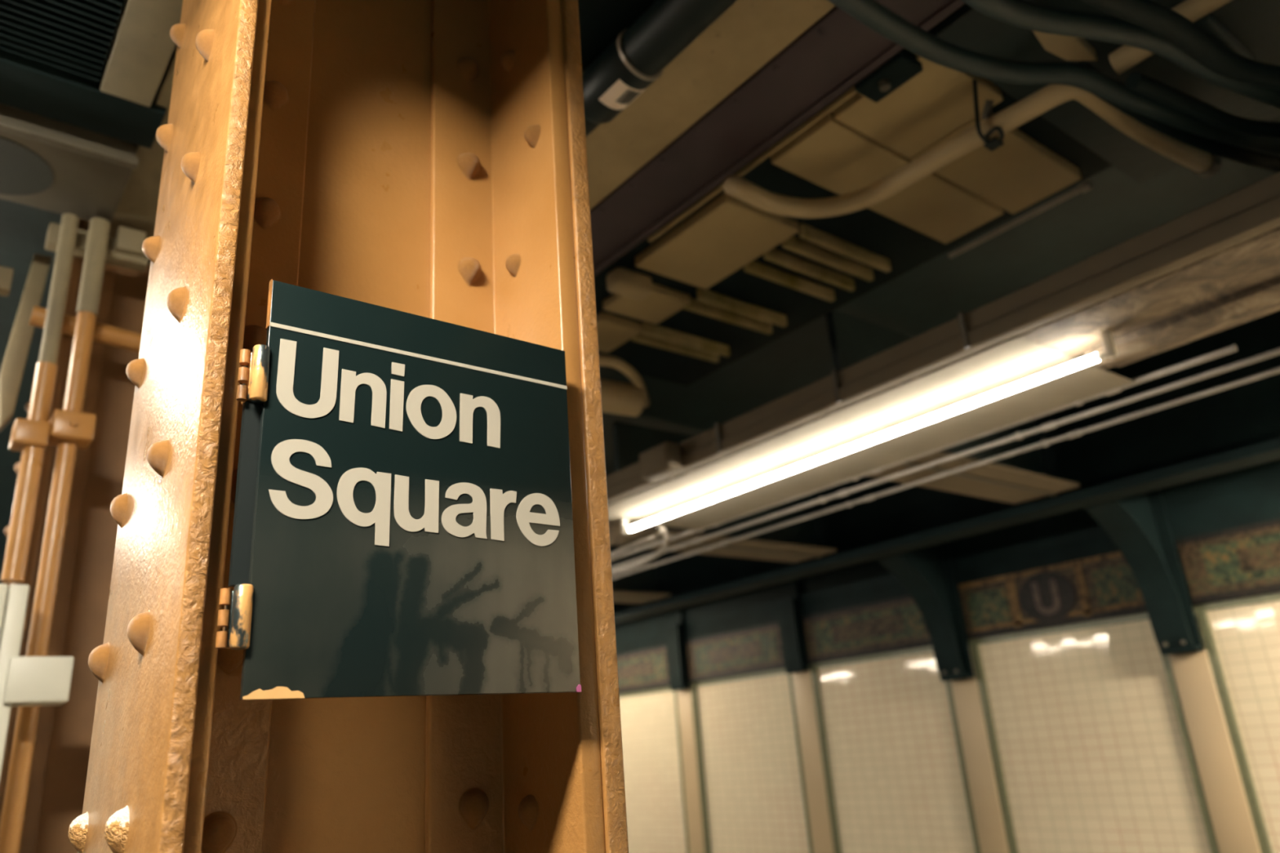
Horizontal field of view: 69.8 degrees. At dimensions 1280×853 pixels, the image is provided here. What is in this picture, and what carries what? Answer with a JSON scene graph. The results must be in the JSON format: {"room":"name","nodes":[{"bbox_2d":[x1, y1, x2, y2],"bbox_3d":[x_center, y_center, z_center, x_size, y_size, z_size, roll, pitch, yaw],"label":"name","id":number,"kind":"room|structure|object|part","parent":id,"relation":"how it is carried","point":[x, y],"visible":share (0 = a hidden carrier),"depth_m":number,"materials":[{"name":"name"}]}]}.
{"room":"metro station","nodes":[
{"label":"metro station","id":0,"kind":"room"},
{"bbox_2d":[108,44,177,265],"bbox_3d":[-1.337,-0.830,2.995,0.582,0.250,3.500,11,-25,-37],"label":"ceiling slab","id":1,"kind":"structure","parent":0,"point":[136,209],"depth_m":2.83,"materials":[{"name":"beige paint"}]},
{"bbox_2d":[0,103,138,223],"bbox_3d":[-1.875,-0.820,2.576,0.772,0.155,0.415,11,-25,-37],"label":"ceiling panel","id":2,"kind":"object","parent":1,"relation":"attached to","point":[46,163],"visible":0.86,"depth_m":2.64,"materials":[{"name":"grey metal"}]},
{"bbox_2d":[0,136,53,195],"bbox_3d":[-1.842,-0.745,2.603,0.300,0.006,0.300,11,-25,-37],"label":"grille","id":3,"kind":"object","parent":2,"relation":"attached to","point":[26,167],"depth_m":2.63,"materials":[{"name":"grey metal"}]},
{"bbox_2d":[0,115,1279,583],"bbox_3d":[-1.731,-0.571,4.270,10.200,0.150,20.000,11,-25,-37],"label":"ceiling","id":4,"kind":"structure","parent":0,"point":[1118,209],"depth_m":4.34,"materials":[{"name":"paint"}]},
{"bbox_2d":[0,44,166,148],"bbox_3d":[-1.694,-1.018,2.365,0.845,0.270,0.185,11,-25,-37],"label":"ceiling beam","id":5,"kind":"structure","parent":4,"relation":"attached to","point":[27,84],"depth_m":2.43,"materials":[{"name":"metal"}]},
{"bbox_2d":[100,0,182,106],"bbox_3d":[-0.965,-1.204,1.993,0.120,0.270,1.355,11,-25,-37],"label":"ceiling panel","id":6,"kind":"object","parent":4,"relation":"attached to","point":[142,46],"visible":0.76,"depth_m":2.28,"materials":[{"name":"beige paint"}]},
{"bbox_2d":[0,0,124,81],"bbox_3d":[-1.387,-1.127,1.809,0.730,0.059,1.050,11,-25,-37],"label":"vent","id":7,"kind":"object","parent":6,"relation":"attached to","point":[77,34],"visible":1,"depth_m":2.24,"materials":[{"name":"metal"}]},
{"bbox_2d":[599,355,649,417],"bbox_3d":[-0.366,-0.237,4.326,0.525,0.630,1.248,11,-25,-37],"label":"duct elbow","id":8,"kind":"object","parent":4,"relation":"hanging from","point":[617,397],"visible":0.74,"depth_m":3.90,"materials":[{"name":"beige paint"}]},
{"bbox_2d":[586,0,835,209],"bbox_3d":[-0.825,-0.605,3.675,0.245,0.310,10.000,11,-25,-37],"label":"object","id":9,"kind":"structure","parent":4,"relation":"attached to","point":[748,34],"depth_m":2.49,"materials":[{"name":"beige metal"}]},
{"bbox_2d":[590,0,964,275],"bbox_3d":[-0.626,-0.561,3.823,0.252,0.322,10.000,11,-25,-37],"label":"steel beam","id":10,"kind":"structure","parent":4,"relation":"attached to","point":[837,51],"depth_m":2.65,"materials":[{"name":"brown metal"}]},
{"bbox_2d":[648,86,857,242],"bbox_3d":[0.324,-0.806,2.907,0.010,0.015,0.950,11,-25,-37],"label":"strip","id":11,"kind":"object","parent":10,"relation":"attached to","point":[851,92],"visible":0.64,"depth_m":2.83,"materials":[{"name":"beige paint"}]},
{"bbox_2d":[594,78,1113,386],"bbox_3d":[0.484,-0.634,3.553,1.090,0.019,2.200,11,-25,-37],"label":"ceiling","id":12,"kind":"structure","parent":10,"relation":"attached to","point":[906,248],"depth_m":3.60,"materials":[{"name":"metal"}]},
{"bbox_2d":[596,311,642,353],"bbox_3d":[-0.155,-0.404,3.975,0.220,0.040,0.260,11,-25,-37],"label":"tile","id":13,"kind":"structure","parent":12,"relation":"attached to","point":[613,331],"depth_m":3.92,"materials":[{"name":"beige paint"}]},
{"bbox_2d":[606,266,652,300],"bbox_3d":[-0.039,-0.536,3.449,0.168,0.080,0.090,11,-25,-37],"label":"fitting","id":14,"kind":"object","parent":12,"relation":"attached to","point":[624,282],"visible":1,"depth_m":3.41,"materials":[{"name":"beige metal"}]},
{"bbox_2d":[602,283,690,324],"bbox_3d":[0.027,-0.506,3.728,0.280,0.040,0.225,11,-25,-37],"label":"tile","id":15,"kind":"structure","parent":12,"relation":"attached to","point":[663,302],"depth_m":3.71,"materials":[{"name":"beige paint"}]},
{"bbox_2d":[631,331,719,362],"bbox_3d":[0.166,-0.362,4.145,0.500,0.050,0.024,11,-25,-37],"label":"rib","id":16,"kind":"object","parent":12,"relation":"attached to","point":[641,338],"visible":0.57,"depth_m":4.13,"materials":[{"name":"beige metal"}]},
{"bbox_2d":[642,322,729,356],"bbox_3d":[0.211,-0.385,4.090,0.500,0.050,0.024,11,-25,-37],"label":"rib","id":17,"kind":"object","parent":12,"relation":"attached to","point":[648,329],"visible":1,"depth_m":4.07,"materials":[{"name":"beige metal"}]},
{"bbox_2d":[635,192,799,288],"bbox_3d":[0.274,-0.662,3.339,0.355,0.040,0.500,11,-25,-37],"label":"tile","id":18,"kind":"structure","parent":12,"relation":"attached to","point":[729,233],"depth_m":3.29,"materials":[{"name":"beige paint"}]},
{"bbox_2d":[683,297,773,334],"bbox_3d":[0.379,-0.468,3.891,0.500,0.050,0.024,11,-25,-37],"label":"rib","id":19,"kind":"object","parent":12,"relation":"attached to","point":[695,305],"visible":0.84,"depth_m":3.88,"materials":[{"name":"beige metal"}]},
{"bbox_2d":[696,287,786,327],"bbox_3d":[0.432,-0.495,3.828,0.500,0.050,0.024,11,-25,-37],"label":"rib","id":20,"kind":"object","parent":12,"relation":"attached to","point":[705,295],"visible":1,"depth_m":3.80,"materials":[{"name":"beige metal"}]},
{"bbox_2d":[743,260,835,302],"bbox_3d":[0.598,-0.577,3.631,0.500,0.050,0.024,11,-25,-37],"label":"rib","id":21,"kind":"object","parent":12,"relation":"attached to","point":[760,269],"visible":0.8,"depth_m":3.61,"materials":[{"name":"beige metal"}]},
{"bbox_2d":[763,248,855,291],"bbox_3d":[0.662,-0.609,3.554,0.500,0.050,0.024,11,-25,-37],"label":"rib","id":22,"kind":"object","parent":12,"relation":"attached to","point":[775,255],"visible":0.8,"depth_m":3.54,"materials":[{"name":"beige metal"}]},
{"bbox_2d":[782,236,874,281],"bbox_3d":[0.720,-0.638,3.485,0.500,0.050,0.024,11,-25,-37],"label":"rib","id":23,"kind":"object","parent":12,"relation":"attached to","point":[793,244],"visible":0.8,"depth_m":3.47,"materials":[{"name":"beige metal"}]},
{"bbox_2d":[798,222,891,272],"bbox_3d":[0.771,-0.663,3.425,0.500,0.050,0.024,11,-25,-37],"label":"rib","id":24,"kind":"object","parent":12,"relation":"attached to","point":[807,233],"visible":0.98,"depth_m":3.40,"materials":[{"name":"beige metal"}]},
{"bbox_2d":[770,111,1004,244],"bbox_3d":[0.847,-0.805,3.056,0.925,0.040,0.243,11,-25,-37],"label":"ceiling panels","id":25,"kind":"structure","parent":12,"relation":"attached to","point":[831,154],"depth_m":2.97,"materials":[{"name":"beige paint"}]},
{"bbox_2d":[832,54,1003,158],"bbox_3d":[0.807,-0.940,2.670,0.360,0.040,0.330,11,-25,-37],"label":"tile","id":26,"kind":"structure","parent":12,"relation":"attached to","point":[938,100],"depth_m":2.66,"materials":[{"name":"beige paint"}]},
{"bbox_2d":[972,79,1004,151],"bbox_3d":[0.968,-0.876,2.569,0.105,0.174,0.064,11,-25,-37],"label":"wire hanger","id":27,"kind":"object","parent":26,"relation":"hanging from","point":[995,143],"visible":1,"depth_m":2.55,"materials":[{"name":"black paint"}]},
{"bbox_2d":[723,84,1221,217],"bbox_3d":[1.002,-0.826,2.665,1.519,0.108,0.517,-5,-20,4],"label":"conduit","id":28,"kind":"object","parent":27,"relation":"hanging from","point":[1202,163],"visible":0.91,"depth_m":2.70,"materials":[{"name":"beige metal"}]},
{"bbox_2d":[911,112,1081,213],"bbox_3d":[1.165,-0.854,2.986,0.593,0.040,0.255,11,-25,-37],"label":"tile","id":29,"kind":"structure","parent":12,"relation":"attached to","point":[1021,172],"depth_m":3.00,"materials":[{"name":"beige paint"}]},
{"bbox_2d":[947,180,1093,258],"bbox_3d":[1.345,-0.731,3.281,0.030,0.032,0.550,11,-25,-37],"label":"rod","id":30,"kind":"object","parent":12,"relation":"attached to","point":[1086,185],"visible":1,"depth_m":3.25,"materials":[{"name":"metal"}]},
{"bbox_2d":[853,48,923,102],"bbox_3d":[0.677,-0.964,2.508,0.095,0.085,0.160,11,-25,-37],"label":"bracket","id":31,"kind":"object","parent":10,"relation":"attached to","point":[904,65],"visible":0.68,"depth_m":2.49,"materials":[{"name":"metal"}]},
{"bbox_2d":[608,226,1279,545],"bbox_3d":[0.076,0.054,4.842,0.680,0.895,17.000,11,-25,-37],"label":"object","id":32,"kind":"structure","parent":4,"relation":"attached to","point":[1238,284],"depth_m":2.77,"materials":[{"name":"paint"}]},
{"bbox_2d":[610,531,662,556],"bbox_3d":[-0.078,0.658,5.088,0.459,0.084,0.120,-20,-25,38],"label":"pipe","id":33,"kind":"object","parent":32,"relation":"hanging from","point":[656,535],"visible":0.84,"depth_m":4.97,"materials":[{"name":"grey metal"}]},
{"bbox_2d":[610,545,671,604],"bbox_3d":[-0.571,1.011,7.465,1.730,0.750,0.400,11,-25,-37],"label":"cross beam","id":34,"kind":"structure","parent":32,"relation":"attached to","point":[639,587],"depth_m":7.75,"materials":[{"name":"black metal"}]},
{"bbox_2d":[612,421,836,563],"bbox_3d":[0.545,0.457,6.138,1.730,0.750,0.400,11,-25,-37],"label":"cross beam","id":35,"kind":"structure","parent":32,"relation":"attached to","point":[795,542],"depth_m":6.07,"materials":[{"name":"black metal"}]},
{"bbox_2d":[611,344,1237,560],"bbox_3d":[-0.438,0.958,6.056,0.035,0.035,8.050,11,-25,-37],"label":"conduit","id":36,"kind":"object","parent":35,"relation":"attached to","point":[1232,348],"visible":0.38,"depth_m":3.73,"materials":[{"name":"metal"}]},
{"bbox_2d":[611,347,1279,569],"bbox_3d":[0.601,0.539,5.080,0.032,0.032,11.000,11,-25,-37],"label":"conduit","id":37,"kind":"object","parent":35,"relation":"attached to","point":[1052,424],"visible":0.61,"depth_m":3.93,"materials":[{"name":"metal"}]},
{"bbox_2d":[612,366,1279,579],"bbox_3d":[0.766,0.572,5.206,0.032,0.032,11.000,11,-25,-37],"label":"conduit","id":38,"kind":"object","parent":35,"relation":"attached to","point":[1073,433],"visible":0.74,"depth_m":4.18,"materials":[{"name":"grey metal"}]},
{"bbox_2d":[608,330,1134,534],"bbox_3d":[0.813,0.160,3.929,0.778,0.084,2.610,11,-25,-37],"label":"fluorescent light","id":39,"kind":"object","parent":32,"relation":"attached to","point":[1018,379],"visible":1,"depth_m":3.67,"materials":[{"name":"white"}]},
{"bbox_2d":[612,521,669,574],"bbox_3d":[-0.005,0.696,5.163,0.130,0.137,0.888,4,-21,-23],"label":"cable","id":40,"kind":"object","parent":39,"relation":"hanging from","point":[658,525],"visible":0.91,"depth_m":5.06,"materials":[{"name":"white plastic"}]},
{"bbox_2d":[606,172,1279,504],"bbox_3d":[-1.422,0.932,5.959,0.068,0.126,11.000,11,-25,-37],"label":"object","id":41,"kind":"structure","parent":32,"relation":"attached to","point":[1253,211],"depth_m":2.87,"materials":[{"name":"beige paint"}]},
{"bbox_2d":[639,441,683,481],"bbox_3d":[0.089,0.155,4.043,0.090,0.120,0.200,11,-25,-37],"label":"junction box","id":42,"kind":"object","parent":41,"relation":"attached to","point":[662,460],"visible":1,"depth_m":3.99,"materials":[{"name":"beige paint"}]},
{"bbox_2d":[825,310,1079,504],"bbox_3d":[1.623,-0.080,4.855,1.730,0.750,0.400,11,-25,-37],"label":"cross beam","id":43,"kind":"structure","parent":32,"relation":"attached to","point":[1020,477],"depth_m":4.77,"materials":[{"name":"metal"}]},
{"bbox_2d":[827,0,1279,156],"bbox_3d":[1.151,-0.855,2.323,1.946,0.052,0.140,5,-22,-25],"label":"cable","id":44,"kind":"object","parent":32,"relation":"attached to","point":[873,15],"visible":0.88,"depth_m":2.23,"materials":[{"name":"black rubber"}]},
{"bbox_2d":[1078,61,1279,172],"bbox_3d":[1.591,-0.821,2.569,1.148,0.052,0.098,6,-22,-27],"label":"cable","id":45,"kind":"object","parent":44,"relation":"on","point":[1239,154],"visible":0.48,"depth_m":2.59,"materials":[{"name":"rubber"}]},
{"bbox_2d":[927,0,1279,183],"bbox_3d":[1.463,-1.058,2.519,1.215,0.050,0.735,11,-25,-37],"label":"ceiling panel","id":46,"kind":"object","parent":32,"relation":"attached to","point":[1255,24],"visible":0.5,"depth_m":2.56,"materials":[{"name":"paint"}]},
{"bbox_2d":[1032,30,1097,60],"bbox_3d":[1.060,-0.995,2.329,0.320,0.040,0.075,11,-25,-37],"label":"duct piece","id":47,"kind":"object","parent":46,"relation":"attached to","point":[1067,47],"visible":0.55,"depth_m":2.35,"materials":[{"name":"beige paint"}]},
{"bbox_2d":[1108,44,1154,74],"bbox_3d":[1.262,-0.958,2.356,0.060,0.060,0.086,11,-25,-37],"label":"pipe stub","id":48,"kind":"object","parent":47,"relation":"attached to","point":[1124,57],"visible":0.68,"depth_m":2.35,"materials":[{"name":"beige paint"}]},
{"bbox_2d":[1171,0,1231,22],"bbox_3d":[1.378,-1.029,2.180,0.056,0.056,0.201,12,-25,-39],"label":"pipe stub","id":49,"kind":"object","parent":46,"relation":"attached to","point":[1193,10],"visible":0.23,"depth_m":2.20,"materials":[{"name":"beige paint"}]},
{"bbox_2d":[1192,13,1254,59],"bbox_3d":[1.523,-1.008,2.389,0.288,0.040,0.040,11,-24,-36],"label":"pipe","id":50,"kind":"object","parent":46,"relation":"attached to","point":[1208,23],"visible":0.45,"depth_m":2.35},
{"bbox_2d":[961,0,1279,108],"bbox_3d":[1.196,-0.881,2.139,1.360,0.052,0.099,5,-21,-24],"label":"cable","id":51,"kind":"object","parent":32,"relation":"attached to","point":[1020,13],"visible":0.85,"depth_m":2.04,"materials":[{"name":"black rubber"}]},
{"bbox_2d":[1081,0,1279,89],"bbox_3d":[1.230,-0.872,2.052,1.005,0.052,0.096,6,-22,-26],"label":"cable","id":52,"kind":"object","parent":51,"relation":"attached to","point":[1155,17],"visible":1,"depth_m":2.03,"materials":[{"name":"rubber"}]},
{"bbox_2d":[1125,71,1279,137],"bbox_3d":[1.531,-0.810,2.378,0.744,0.040,0.089,4,-21,-21],"label":"cable","id":53,"kind":"object","parent":51,"relation":"attached to","point":[1138,82],"visible":1,"depth_m":2.33,"materials":[{"name":"rubber"}]},
{"bbox_2d":[613,310,1279,624],"bbox_3d":[1.486,0.550,6.506,0.220,0.810,20.000,11,-25,-37],"label":"girder","id":54,"kind":"object","parent":4,"relation":"attached to","point":[1235,428],"visible":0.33,"depth_m":5.17,"materials":[{"name":"metal"}]},
{"bbox_3d":[-1.374,-0.519,3.862,0.350,0.270,9.000,11,-25,-37],"label":"ceiling panel","id":55,"kind":"object","parent":4,"relation":"attached to","visible":0},
{"bbox_2d":[582,0,737,136],"bbox_3d":[-0.520,-0.679,2.932,0.142,0.143,7.500,11,-25,-37],"label":"pipe","id":56,"kind":"object","parent":55,"relation":"attached to","point":[639,55],"visible":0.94,"depth_m":2.25,"materials":[{"name":"metal"}]},
{"bbox_2d":[619,600,1279,852],"bbox_3d":[2.386,2.653,6.384,0.200,2.150,20.000,11,-25,-37],"label":"wall","id":57,"kind":"structure","parent":0,"point":[1093,757],"depth_m":6.36,"materials":[{"name":"white tile"}]},
{"bbox_2d":[617,644,670,693],"bbox_3d":[-0.067,2.515,9.410,0.030,0.385,1.295,11,-25,-37],"label":"mosaic panel","id":58,"kind":"object","parent":57,"relation":"attached to","point":[647,668],"visible":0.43,"depth_m":9.27,"materials":[{"name":"multicoloured tile"}]},
{"bbox_2d":[674,686,711,852],"bbox_3d":[0.506,3.521,8.432,0.045,2.150,0.300,11,-25,-37],"label":"pilaster","id":59,"kind":"object","parent":57,"relation":"attached to","point":[686,704],"visible":0.89,"depth_m":8.51,"materials":[{"name":"beige paint"}]},
{"bbox_2d":[664,607,689,691],"bbox_3d":[0.349,2.063,8.909,0.103,0.968,0.190,11,-25,-37],"label":"bracket","id":60,"kind":"object","parent":59,"relation":"attached to","point":[675,637],"visible":0.93,"depth_m":8.83,"materials":[{"name":"metal"}]},
{"bbox_2d":[685,622,784,682],"bbox_3d":[0.861,2.053,8.305,0.030,0.385,1.295,11,-25,-37],"label":"mosaic panel","id":61,"kind":"object","parent":57,"relation":"attached to","point":[757,648],"visible":0.79,"depth_m":8.28,"materials":[{"name":"multicoloured tile"}]},
{"bbox_2d":[776,578,808,674],"bbox_3d":[1.277,1.601,7.805,0.103,0.968,0.190,11,-25,-37],"label":"bracket","id":62,"kind":"object","parent":57,"relation":"attached to","point":[793,648],"visible":0.93,"depth_m":7.72,"materials":[{"name":"metal"}]},
{"bbox_2d":[788,668,841,852],"bbox_3d":[1.435,3.059,7.328,0.045,2.150,0.300,11,-25,-37],"label":"pilaster","id":63,"kind":"object","parent":57,"relation":"attached to","point":[822,828],"visible":0.91,"depth_m":7.42,"materials":[{"name":"beige paint"}]},
{"bbox_2d":[802,595,931,663],"bbox_3d":[1.790,1.591,7.201,0.030,0.385,1.295,11,-25,-37],"label":"mosaic panel","id":64,"kind":"object","parent":57,"relation":"attached to","point":[895,624],"visible":0.74,"depth_m":7.20,"materials":[{"name":"multicoloured tile"}]},
{"bbox_2d":[615,459,1279,693],"bbox_3d":[2.247,0.935,6.985,0.230,1.420,20.000,11,-25,-37],"label":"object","id":65,"kind":"structure","parent":57,"relation":"attached to","point":[1248,495],"depth_m":6.40,"materials":[{"name":"tile"}]},
{"bbox_2d":[619,592,1279,697],"bbox_3d":[2.304,1.623,6.745,0.215,0.040,20.000,11,-25,-37],"label":"trim","id":66,"kind":"structure","parent":57,"relation":"on","point":[1272,597],"depth_m":6.32,"materials":[{"name":"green tile"}]},
{"bbox_2d":[945,644,1017,852],"bbox_3d":[2.363,2.598,6.223,0.045,2.150,0.300,11,-25,-37],"label":"pilaster","id":67,"kind":"object","parent":57,"relation":"attached to","point":[979,756],"visible":0.89,"depth_m":6.30,"materials":[{"name":"beige paint"}]},
{"bbox_2d":[876,541,973,681],"bbox_3d":[1.973,1.191,6.483,0.713,1.178,0.190,11,-25,-37],"label":"bracket","id":68,"kind":"object","parent":67,"relation":"attached to","point":[927,574],"visible":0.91,"depth_m":6.52,"materials":[{"name":"metal"}]},
{"bbox_2d":[958,551,1146,639],"bbox_3d":[2.715,1.129,6.094,0.038,0.385,1.295,11,-25,-37],"label":"mosaic panel","id":69,"kind":"object","parent":57,"relation":"attached to","point":[1102,586],"visible":0.93,"depth_m":6.06,"materials":[{"name":"multicoloured tile"}]},
{"bbox_2d":[1160,610,1272,852],"bbox_3d":[3.292,2.136,5.119,0.045,2.150,0.300,11,-25,-37],"label":"pilaster","id":70,"kind":"object","parent":57,"relation":"attached to","point":[1232,815],"visible":0.9,"depth_m":5.20,"materials":[{"name":"beige paint"}]},
{"bbox_2d":[1084,488,1203,655],"bbox_3d":[2.901,0.729,5.378,0.713,1.178,0.190,11,-25,-37],"label":"bracket","id":71,"kind":"object","parent":70,"relation":"attached to","point":[1139,526],"visible":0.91,"depth_m":5.40,"materials":[{"name":"metal"}]},
{"bbox_2d":[1176,518,1279,604],"bbox_3d":[3.647,0.668,4.992,0.030,0.385,1.295,11,-25,-37],"label":"mosaic panel","id":72,"kind":"object","parent":57,"relation":"attached to","point":[1242,561],"visible":1,"depth_m":5.26,"materials":[{"name":"multicoloured tile"}]},
{"bbox_3d":[-1.470,2.949,3.018,10.200,0.120,20.000,11,-25,-37],"label":"floor","id":73,"kind":"structure","parent":0,"visible":0},
{"bbox_2d":[0,214,150,852],"bbox_3d":[-1.630,0.882,2.753,0.596,3.610,0.450,11,-25,-37],"label":"steel column","id":74,"kind":"structure","parent":73,"relation":"on","point":[63,740],"depth_m":2.82,"materials":[{"name":"orange metal"}]},
{"bbox_2d":[0,253,51,431],"bbox_3d":[-2.090,-0.283,3.094,0.088,0.638,0.100,11,-25,-37],"label":"pipe","id":75,"kind":"object","parent":74,"relation":"attached to","point":[12,368],"visible":1,"depth_m":3.05,"materials":[{"name":"beige metal"}]},
{"bbox_2d":[0,266,13,296],"bbox_3d":[-2.211,-0.501,2.918,0.350,0.080,0.060,11,-25,-37],"label":"rail","id":76,"kind":"object","parent":75,"relation":"attached to","point":[6,273],"visible":1,"depth_m":2.99,"materials":[{"name":"beige paint"}]},
{"bbox_2d":[0,583,74,777],"bbox_3d":[-1.710,1.183,1.930,0.715,1.705,0.170,11,-25,-37],"label":"enclosure","id":77,"kind":"object","parent":74,"relation":"attached to","point":[24,681],"visible":1,"depth_m":2.25,"materials":[{"name":"white metal"}]},
{"bbox_3d":[-1.839,0.841,2.594,0.023,3.610,0.450,11,-25,-37],"label":"flange plate","id":78,"kind":"part","parent":74,"relation":"part of","materials":[{"name":"brown paint"}]},
{"bbox_2d":[28,305,141,352],"bbox_3d":[-1.687,-0.293,2.847,0.351,0.090,0.058,11,-25,-37],"label":"pipe","id":79,"kind":"object","parent":74,"relation":"attached to","point":[105,334],"visible":0.66,"depth_m":2.84,"materials":[{"name":"orange metal"}]},
{"bbox_2d":[44,222,148,271],"bbox_3d":[-1.720,-0.589,2.922,0.280,0.100,0.090,11,-25,-37],"label":"bracket","id":80,"kind":"object","parent":74,"relation":"attached to","point":[125,251],"visible":0.78,"depth_m":2.93,"materials":[{"name":"beige paint"}]},
{"bbox_2d":[0,217,110,852],"bbox_3d":[-1.563,0.802,2.333,0.105,3.070,0.115,11,-25,-37],"label":"conduit","id":81,"kind":"object","parent":80,"relation":"attached to","point":[71,429],"visible":0.95,"depth_m":2.54,"materials":[{"name":"beige metal"}]},
{"bbox_2d":[0,213,79,582],"bbox_3d":[-1.705,-0.116,2.596,0.083,1.110,0.095,11,-25,-37],"label":"conduit","id":82,"kind":"object","parent":81,"relation":"attached to","point":[30,436],"visible":1,"depth_m":2.53,"materials":[{"name":"beige metal"}]},
{"bbox_2d":[25,320,76,656],"bbox_3d":[-1.674,0.010,2.663,0.019,1.395,0.020,11,-25,-37],"label":"conduit","id":83,"kind":"object","parent":81,"relation":"attached to","point":[76,320],"visible":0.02,"depth_m":2.58,"materials":[{"name":"metal"}]},
{"bbox_2d":[67,0,628,852],"bbox_3d":[-0.392,0.266,1.281,0.596,3.610,0.450,11,-25,-37],"label":"steel column","id":84,"kind":"structure","parent":73,"relation":"on","point":[428,158],"depth_m":1.28,"materials":[{"name":"orange metal"}]},
{"bbox_3d":[-0.601,0.225,1.122,0.023,3.610,0.450,11,-25,-37],"label":"flange plate","id":85,"kind":"part","parent":84,"relation":"part of","materials":[{"name":"orange paint"}]},
{"bbox_3d":[-0.399,0.267,1.282,0.502,3.610,0.020,11,-25,-37],"label":"web plate","id":86,"kind":"part","parent":84,"relation":"part of","materials":[{"name":"orange paint"}]},
{"bbox_2d":[215,279,581,700],"bbox_3d":[-0.272,0.084,1.126,0.439,0.477,0.042,11,-25,-37],"label":"station sign","id":87,"kind":"object","parent":84,"relation":"attached to","point":[403,520],"visible":1,"depth_m":1.09,"materials":[{"name":"metal"}]},
{"bbox_3d":[-0.424,0.073,1.010,0.038,0.207,0.010,11,-25,-37],"label":"mounting plate","id":88,"kind":"part","parent":87,"relation":"part of","materials":[{"name":"black metal"}]},
{"bbox_2d":[576,684,581,692],"bbox_3d":[-0.078,0.333,1.167,0.007,0.009,0.001,11,-25,-37],"label":"light","id":89,"kind":"object","parent":87,"relation":"attached to","point":[578,686],"depth_m":1.17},
{"bbox_3d":[-0.186,0.307,1.437,0.032,3.610,0.450,11,-25,-37],"label":"flange plate","id":90,"kind":"part","parent":84,"relation":"part of","materials":[{"name":"orange paint"}]}
]}

